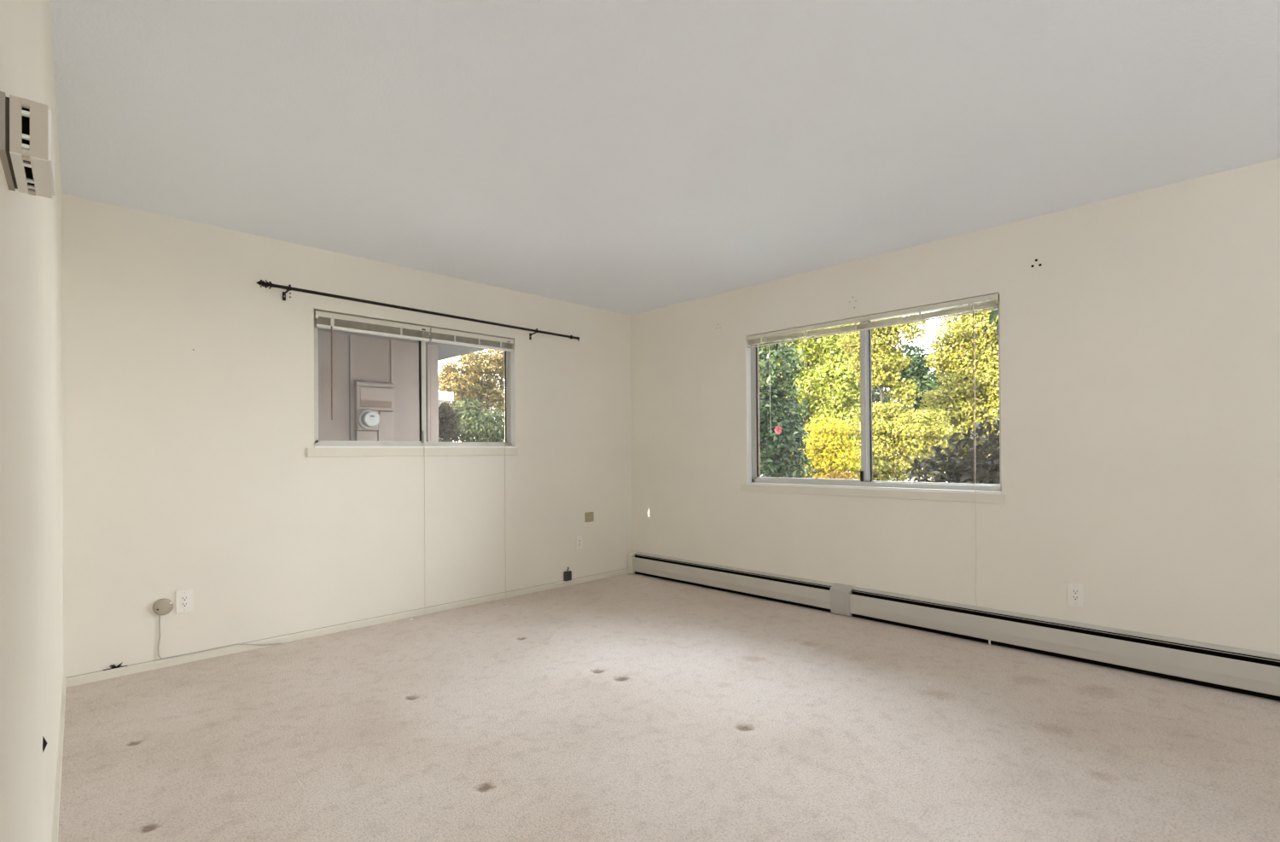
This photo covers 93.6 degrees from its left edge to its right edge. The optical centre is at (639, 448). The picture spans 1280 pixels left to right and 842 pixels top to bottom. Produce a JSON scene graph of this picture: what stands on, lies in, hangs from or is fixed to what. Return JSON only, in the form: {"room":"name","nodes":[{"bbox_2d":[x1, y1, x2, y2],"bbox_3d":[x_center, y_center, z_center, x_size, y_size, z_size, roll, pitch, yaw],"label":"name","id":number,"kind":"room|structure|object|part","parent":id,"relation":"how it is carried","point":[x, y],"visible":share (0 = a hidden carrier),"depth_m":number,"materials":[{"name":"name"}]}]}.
{"room":"empty bedroom","nodes":[
{"label":"empty bedroom","id":0,"kind":"room"},
{"bbox_2d":[0,0,63,841],"bbox_3d":[-0.508,0.098,0.370,0.120,2.790,7.200,0,0,-43],"label":"wall","id":1,"kind":"structure","parent":0,"point":[32,471],"depth_m":1.00,"materials":[{"name":"beige paint"}]},
{"bbox_2d":[0,91,54,198],"bbox_3d":[-0.678,-0.332,0.667,0.038,0.065,0.129,0,0,-43],"label":"door chime","id":2,"kind":"object","parent":1,"relation":"attached to","point":[26,136],"visible":1,"depth_m":0.63,"materials":[{"name":"beige plastic"}]},
{"bbox_3d":[-0.690,-0.332,0.656,0.005,0.059,0.128,0,0,-43],"label":"plate","id":3,"kind":"part","parent":2,"relation":"part of","materials":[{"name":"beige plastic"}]},
{"bbox_2d":[21,98,35,196],"bbox_3d":[-0.678,-0.332,0.668,0.010,0.065,0.129,0,0,-45],"label":"vent","id":4,"kind":"object","parent":2,"relation":"attached to","point":[28,107],"depth_m":0.63,"materials":[{"name":"beige plastic"}]},
{"bbox_2d":[42,736,47,752],"bbox_3d":[-1.310,0.650,1.325,0.007,0.038,0.044,0,0,-43],"label":"door stop","id":5,"kind":"object","parent":1,"relation":"attached to","point":[44,742],"visible":1,"depth_m":1.32,"materials":[{"name":"black rubber"}]},
{"bbox_2d":[51,676,66,841],"bbox_3d":[-0.456,1.115,0.406,0.021,0.055,7.000,0,0,-43],"label":"baseboard","id":6,"kind":"structure","parent":1,"relation":"attached to","point":[58,780],"depth_m":2.09,"materials":[{"name":"beige paint"}]},
{"bbox_2d":[62,193,632,677],"bbox_3d":[-1.610,0.129,4.309,4.460,2.790,0.162,0,0,-45],"label":"wall","id":7,"kind":"structure","parent":0,"point":[188,382],"depth_m":3.59,"materials":[{"name":"beige paint"}]},
{"bbox_2d":[103,662,127,670],"bbox_3d":[-2.699,1.118,3.094,0.095,0.029,0.019,0,0,-45],"label":"stub","id":8,"kind":"object","parent":7,"relation":"attached to","point":[112,666],"visible":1,"depth_m":3.09,"materials":[{"name":"black"}]},
{"bbox_2d":[175,588,192,614],"bbox_3d":[-2.500,0.837,3.301,0.074,0.125,0.009,0,0,-45],"label":"power outlet","id":9,"kind":"object","parent":7,"relation":"attached to","point":[183,598],"visible":1,"depth_m":3.30,"materials":[{"name":"white plastic"}]},
{"bbox_2d":[180,594,188,608],"bbox_3d":[-2.499,0.837,3.300,0.034,0.068,0.004,0,0,-45],"label":"receptacle","id":10,"kind":"object","parent":9,"relation":"attached to","point":[184,598],"depth_m":3.30,"materials":[{"name":"white plastic"}]},
{"bbox_2d":[152,598,280,659],"bbox_3d":[-2.378,0.989,3.410,0.600,0.366,0.025,0,0,-45],"label":"cable","id":11,"kind":"object","parent":7,"relation":"attached to","point":[162,607],"visible":1,"depth_m":3.23,"materials":[{"name":"beige plastic"}]},
{"bbox_3d":[-2.368,1.028,3.413,0.582,0.287,0.016,0,0,-44],"label":"cord","id":12,"kind":"part","parent":11,"relation":"part of","materials":[{"name":"grey plastic"}]},
{"bbox_2d":[66,568,628,687],"bbox_3d":[-1.460,1.151,4.331,3.888,0.044,0.023,0,0,-45],"label":"baseboard","id":13,"kind":"structure","parent":7,"relation":"attached to","point":[86,678],"depth_m":3.72,"materials":[{"name":"beige paint"}]},
{"bbox_2d":[563,566,571,581],"bbox_3d":[-0.620,1.069,5.147,0.068,0.115,0.034,0,0,-45],"label":"cable box","id":14,"kind":"object","parent":13,"relation":"on","point":[567,575],"visible":1,"depth_m":5.13,"materials":[{"name":"grey plastic"}]},
{"bbox_2d":[307,310,517,457],"bbox_3d":[-1.570,-0.416,4.322,1.532,0.934,0.135,0,0,-45],"label":"window","id":15,"kind":"structure","parent":7,"relation":"in","point":[322,448],"depth_m":4.33,"materials":[{"name":"metal"}]},
{"bbox_3d":[-1.819,-0.446,4.102,0.743,0.820,0.026,0,0,-45],"label":"sash","id":16,"kind":"part","parent":15,"relation":"part of","materials":[{"name":"glass"}]},
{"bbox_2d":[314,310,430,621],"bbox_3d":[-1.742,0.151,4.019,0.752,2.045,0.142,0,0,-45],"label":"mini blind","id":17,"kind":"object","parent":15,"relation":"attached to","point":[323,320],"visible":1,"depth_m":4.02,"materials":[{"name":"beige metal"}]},
{"bbox_3d":[-1.782,-0.779,4.059,0.742,0.018,0.033,0,0,-45],"label":"rail","id":18,"kind":"part","parent":17,"relation":"part of","materials":[{"name":"white metal"}]},
{"bbox_3d":[-1.533,0.163,4.190,0.030,2.012,0.144,-1,0,13],"label":"pull cord","id":19,"kind":"part","parent":17,"relation":"part of","materials":[{"name":"beige plastic"}]},
{"bbox_3d":[-1.541,-0.011,4.315,1.476,0.016,0.078,0,0,-45],"label":"sill","id":20,"kind":"part","parent":15,"relation":"part of","materials":[{"name":"white paint"}]},
{"bbox_3d":[-1.333,-0.447,4.624,0.723,0.820,0.020,0,0,-45],"label":"sash","id":21,"kind":"part","parent":15,"relation":"part of","materials":[{"name":"metal"}]},
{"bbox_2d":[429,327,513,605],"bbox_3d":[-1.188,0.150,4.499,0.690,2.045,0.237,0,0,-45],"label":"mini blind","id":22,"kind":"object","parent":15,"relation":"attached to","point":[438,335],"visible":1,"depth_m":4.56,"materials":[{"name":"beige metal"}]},
{"bbox_3d":[-1.264,-0.785,4.572,0.682,0.018,0.033,0,0,-45],"label":"rail","id":23,"kind":"part","parent":22,"relation":"part of","materials":[{"name":"white metal"}]},
{"bbox_3d":[-1.036,0.162,4.629,0.013,2.011,0.199,0,0,-14],"label":"pull cord","id":24,"kind":"part","parent":22,"relation":"part of","materials":[{"name":"beige plastic"}]},
{"bbox_2d":[256,279,579,341],"bbox_3d":[-1.393,-0.942,4.352,2.399,0.101,0.107,0,0,-45],"label":"curtain rod","id":25,"kind":"object","parent":7,"relation":"attached to","point":[261,282],"visible":1,"depth_m":4.05,"materials":[{"name":"black metal"}]},
{"bbox_2d":[576,535,581,549],"bbox_3d":[-0.531,0.818,5.249,0.066,0.118,0.009,0,0,-45],"label":"power outlet","id":26,"kind":"object","parent":7,"relation":"attached to","point":[578,538],"visible":1,"depth_m":5.24,"materials":[{"name":"white plastic"}]},
{"bbox_2d":[577,538,581,546],"bbox_3d":[-0.530,0.818,5.248,0.034,0.068,0.004,0,0,-45],"label":"receptacle","id":27,"kind":"object","parent":26,"relation":"attached to","point":[578,539],"depth_m":5.25,"materials":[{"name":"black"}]},
{"bbox_2d":[585,512,593,522],"bbox_3d":[-0.449,0.604,5.333,0.092,0.084,0.011,0,0,-45],"label":"blank plate","id":28,"kind":"object","parent":7,"relation":"attached to","point":[590,515],"visible":1,"depth_m":5.33,"materials":[{"name":"beige plastic"}]},
{"bbox_2d":[49,0,1279,314],"bbox_3d":[0.846,-1.340,1.752,4.560,0.080,7.280,0,0,-45],"label":"ceiling","id":29,"kind":"structure","parent":0,"point":[628,157],"depth_m":2.36,"materials":[{"name":"white paint"}]},
{"bbox_2d":[58,573,1279,841],"bbox_3d":[0.908,1.145,1.766,4.180,0.013,7.020,0,0,-45],"label":"floor","id":30,"kind":"structure","parent":0,"point":[627,707],"depth_m":2.38,"materials":[{"name":"beige carpet"}]},
{"bbox_2d":[629,157,1279,654],"bbox_3d":[2.477,0.090,3.234,0.161,2.790,7.120,0,0,-45],"label":"wall","id":31,"kind":"structure","parent":0,"point":[1140,331],"depth_m":3.27,"materials":[{"name":"beige paint"}]},
{"bbox_2d":[740,299,1006,504],"bbox_3d":[1.500,-0.290,4.185,0.135,1.232,1.862,0,0,-45],"label":"window","id":32,"kind":"structure","parent":31,"relation":"in","point":[865,486],"depth_m":4.16,"materials":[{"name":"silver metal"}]},
{"bbox_3d":[1.234,-0.326,4.481,0.026,1.127,0.916,0,0,-45],"label":"sash","id":33,"kind":"part","parent":32,"relation":"part of","materials":[{"name":"clear glass"}]},
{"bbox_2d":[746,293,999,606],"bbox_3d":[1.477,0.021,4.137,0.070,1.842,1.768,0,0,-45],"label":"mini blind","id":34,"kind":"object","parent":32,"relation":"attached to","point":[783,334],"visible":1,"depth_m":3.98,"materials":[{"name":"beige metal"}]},
{"bbox_3d":[1.006,-0.465,4.654,0.011,0.700,0.005,0,0,-11],"label":"tilt cord","id":35,"kind":"part","parent":34,"relation":"part of","materials":[{"name":"beige plastic"}]},
{"bbox_3d":[1.478,-0.813,4.150,0.022,0.006,1.758,0,0,-45],"label":"rail","id":36,"kind":"part","parent":34,"relation":"part of","materials":[{"name":"metal"}]},
{"bbox_3d":[1.994,0.031,3.583,0.025,1.809,0.013,0,0,-45],"label":"pull cord","id":37,"kind":"part","parent":34,"relation":"part of","materials":[{"name":"beige plastic"}]},
{"bbox_3d":[1.499,0.267,4.157,0.078,0.016,1.786,0,0,-45],"label":"sill","id":38,"kind":"part","parent":32,"relation":"part of","materials":[{"name":"white paint"}]},
{"bbox_3d":[1.863,-0.335,3.886,0.020,1.127,0.838,0,0,-45],"label":"sash","id":39,"kind":"part","parent":32,"relation":"part of","materials":[{"name":"silver metal"}]},
{"bbox_2d":[627,551,1279,701],"bbox_3d":[1.801,1.041,3.752,0.076,0.205,5.384,0,0,-45],"label":"baseboard heater","id":40,"kind":"object","parent":31,"relation":"attached to","point":[1241,671],"visible":1,"depth_m":3.42,"materials":[{"name":"beige metal"}]},
{"bbox_3d":[0.632,1.064,4.897,0.014,0.133,1.993,0,0,-45],"label":"panel","id":41,"kind":"part","parent":40,"relation":"part of","materials":[{"name":"beige metal"}]},
{"bbox_3d":[2.551,1.038,2.957,0.014,0.133,3.200,0,0,-45],"label":"panel","id":42,"kind":"part","parent":40,"relation":"part of","materials":[{"name":"beige metal"}]},
{"bbox_2d":[1067,581,1084,607],"bbox_3d":[2.350,0.786,3.244,0.009,0.125,0.074,0,0,-45],"label":"power outlet","id":43,"kind":"object","parent":31,"relation":"attached to","point":[1075,591],"visible":1,"depth_m":3.24,"materials":[{"name":"white plastic"}]},
{"bbox_2d":[1071,587,1079,601],"bbox_3d":[2.348,0.786,3.243,0.004,0.068,0.034,0,0,-45],"label":"receptacle","id":44,"kind":"object","parent":43,"relation":"attached to","point":[1075,591],"depth_m":3.24,"materials":[{"name":"white plastic"}]},
{"label":"outside","id":45,"kind":"structure","parent":0,"visible":0},
{"bbox_3d":[-0.071,1.644,5.701,80.000,0.250,80.000,0,0,-45],"label":"ground","id":46,"kind":"structure","parent":45,"visible":0},
{"bbox_2d":[318,327,486,442],"bbox_3d":[-6.013,-0.359,5.758,7.640,3.850,7.400,0,0,-45],"label":"house wing","id":47,"kind":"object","parent":46,"relation":"on","point":[356,356],"visible":0.14,"depth_m":6.03,"materials":[{"name":"paint"}]},
{"bbox_3d":[-2.957,0.207,5.721,0.396,2.670,0.060,0,0,-45],"label":"siding panel","id":48,"kind":"part","parent":47,"relation":"part of","materials":[{"name":"paint"}]},
{"bbox_2d":[354,430,377,441],"bbox_3d":[-2.676,0.683,5.893,0.194,1.716,0.048,0,0,-45],"label":"box","id":49,"kind":"object","parent":47,"relation":"attached to","point":[359,435],"visible":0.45,"depth_m":5.87,"materials":[{"name":"paint"}]},
{"bbox_2d":[354,409,379,430],"bbox_3d":[-2.637,-0.282,5.851,0.200,0.201,0.180,0,0,-45],"label":"electric meter","id":50,"kind":"object","parent":47,"relation":"attached to","point":[366,420],"visible":1,"depth_m":5.80,"materials":[{"name":"paint"}]},
{"bbox_3d":[-2.674,0.206,6.000,0.391,2.670,0.060,0,0,-45],"label":"siding panel","id":51,"kind":"part","parent":47,"relation":"part of","materials":[{"name":"paint"}]},
{"bbox_2d":[354,379,395,412],"bbox_3d":[-2.619,-0.524,5.944,0.370,0.294,0.078,0,0,-45],"label":"electrical panel","id":52,"kind":"object","parent":47,"relation":"attached to","point":[378,396],"visible":0.99,"depth_m":5.91,"materials":[{"name":"paint"}]},
{"bbox_2d":[354,379,395,388],"bbox_3d":[-2.620,-0.640,5.944,0.370,0.062,0.078,0,0,-45],"label":"hood","id":53,"kind":"object","parent":52,"relation":"attached to","point":[357,384],"depth_m":5.91,"materials":[{"name":"paint"}]},
{"bbox_3d":[-2.599,-0.505,5.933,0.310,0.190,0.011,0,0,-45],"label":"door","id":54,"kind":"part","parent":52,"relation":"part of","materials":[{"name":"paint"}]},
{"bbox_2d":[377,411,392,441],"bbox_3d":[-2.551,0.584,6.018,0.152,1.914,0.048,0,0,-45],"label":"box","id":55,"kind":"object","parent":47,"relation":"attached to","point":[384,433],"visible":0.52,"depth_m":6.01,"materials":[{"name":"paint"}]},
{"bbox_3d":[-2.365,0.206,6.306,0.471,2.670,0.060,0,0,-45],"label":"siding panel","id":56,"kind":"part","parent":47,"relation":"part of","materials":[{"name":"paint"}]},
{"bbox_2d":[438,390,453,438],"bbox_3d":[-5.957,0.150,12.734,3.130,2.910,2.350,0,0,-45],"label":"garden shed","id":57,"kind":"object","parent":46,"relation":"on","point":[443,396],"visible":0.12,"depth_m":12.91,"materials":[{"name":"paint"}]},
{"bbox_2d":[438,401,464,442],"bbox_3d":[-3.341,0.392,10.082,0.735,2.362,0.673,0,0,-11],"label":"bush","id":58,"kind":"object","parent":46,"relation":"on","point":[446,416],"visible":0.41,"depth_m":10.05,"materials":[{"name":"green plant"}]},
{"bbox_2d":[438,349,504,441],"bbox_3d":[-3.200,-0.560,14.843,1.603,4.379,3.733,-1,0,33],"label":"autumn tree","id":59,"kind":"object","parent":46,"relation":"on","point":[468,382],"visible":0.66,"depth_m":13.88,"materials":[{"name":"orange plant"}]},
{"bbox_2d":[438,381,505,442],"bbox_3d":[-6.662,-0.550,19.860,2.857,4.487,6.215,-1,0,39],"label":"tree","id":60,"kind":"object","parent":46,"relation":"on","point":[451,403],"visible":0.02,"depth_m":20.17,"materials":[{"name":"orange plant"}]},
{"bbox_2d":[448,398,505,442],"bbox_3d":[-3.115,0.292,12.173,1.148,2.590,1.976,-1,0,32],"label":"bush","id":61,"kind":"object","parent":46,"relation":"on","point":[480,425],"visible":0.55,"depth_m":11.73,"materials":[{"name":"green plant"}]},
{"bbox_2d":[758,332,820,478],"bbox_3d":[1.588,-0.114,7.423,1.208,3.272,1.288,0,0,-21],"label":"shrub","id":62,"kind":"object","parent":46,"relation":"on","point":[776,448],"visible":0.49,"depth_m":7.15,"materials":[{"name":"green plant"}]},
{"bbox_3d":[1.662,0.156,7.372,0.123,2.732,0.358,0,0,-22],"label":"stem","id":63,"kind":"part","parent":62,"relation":"part of","materials":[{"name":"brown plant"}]},
{"bbox_2d":[773,424,781,434],"bbox_3d":[1.548,-0.213,6.769,0.048,0.111,0.108,0,0,-45],"label":"flower","id":64,"kind":"object","parent":62,"relation":"on","point":[777,429],"depth_m":6.77,"materials":[{"name":"pink plant"}]},
{"bbox_2d":[758,323,877,476],"bbox_3d":[3.716,-1.297,16.413,2.755,5.770,5.938,0,0,-39],"label":"tree","id":65,"kind":"object","parent":46,"relation":"on","point":[836,386],"visible":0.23,"depth_m":14.86,"materials":[{"name":"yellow plant"}]},
{"bbox_2d":[762,354,891,477],"bbox_3d":[5.556,-1.741,20.632,3.035,6.662,6.375,0,0,-45],"label":"tree","id":66,"kind":"object","parent":46,"relation":"on","point":[875,397],"visible":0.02,"depth_m":18.65,"materials":[{"name":"green plant"}]},
{"bbox_2d":[799,414,861,479],"bbox_3d":[3.056,0.482,9.652,0.788,2.081,1.080,0,0,-45],"label":"bush","id":67,"kind":"object","parent":46,"relation":"on","point":[827,456],"visible":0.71,"depth_m":9.48,"materials":[{"name":"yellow plant"}]},
{"bbox_2d":[811,469,860,479],"bbox_3d":[2.823,0.907,8.888,0.693,1.230,1.008,0,0,-45],"label":"bush","id":68,"kind":"object","parent":46,"relation":"on","point":[839,476],"visible":0.06,"depth_m":8.72,"materials":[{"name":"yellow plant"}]},
{"bbox_2d":[836,314,962,482],"bbox_3d":[4.634,-0.543,10.886,2.144,4.131,1.463,-1,0,36],"label":"maple tree","id":69,"kind":"object","parent":46,"relation":"on","point":[895,433],"visible":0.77,"depth_m":10.68,"materials":[{"name":"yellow plant"}]},
{"bbox_2d":[875,339,992,478],"bbox_3d":[10.765,-1.692,19.622,3.295,6.469,6.337,0,0,-45],"label":"tree","id":70,"kind":"object","parent":46,"relation":"on","point":[917,370],"visible":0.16,"depth_m":20.29,"materials":[{"name":"green plant"}]},
{"bbox_2d":[892,302,999,482],"bbox_3d":[7.136,-1.022,12.064,2.487,5.132,4.826,0,0,-41],"label":"tree","id":71,"kind":"object","parent":46,"relation":"on","point":[956,358],"visible":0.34,"depth_m":12.06,"materials":[{"name":"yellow plant"}]},
{"bbox_2d":[904,416,1000,484],"bbox_3d":[2.908,0.560,4.784,1.264,1.889,1.708,0,0,-45],"label":"shrub","id":72,"kind":"object","parent":46,"relation":"on","point":[962,472],"visible":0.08,"depth_m":4.79,"materials":[{"name":"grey plant"}]},
{"bbox_2d":[989,307,998,336],"bbox_3d":[2.385,0.165,3.888,0.095,2.651,0.256,0,0,-25],"label":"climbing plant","id":73,"kind":"object","parent":46,"relation":"on","point":[993,314],"visible":0.09,"depth_m":3.96,"materials":[{"name":"green plant"}]}
]}

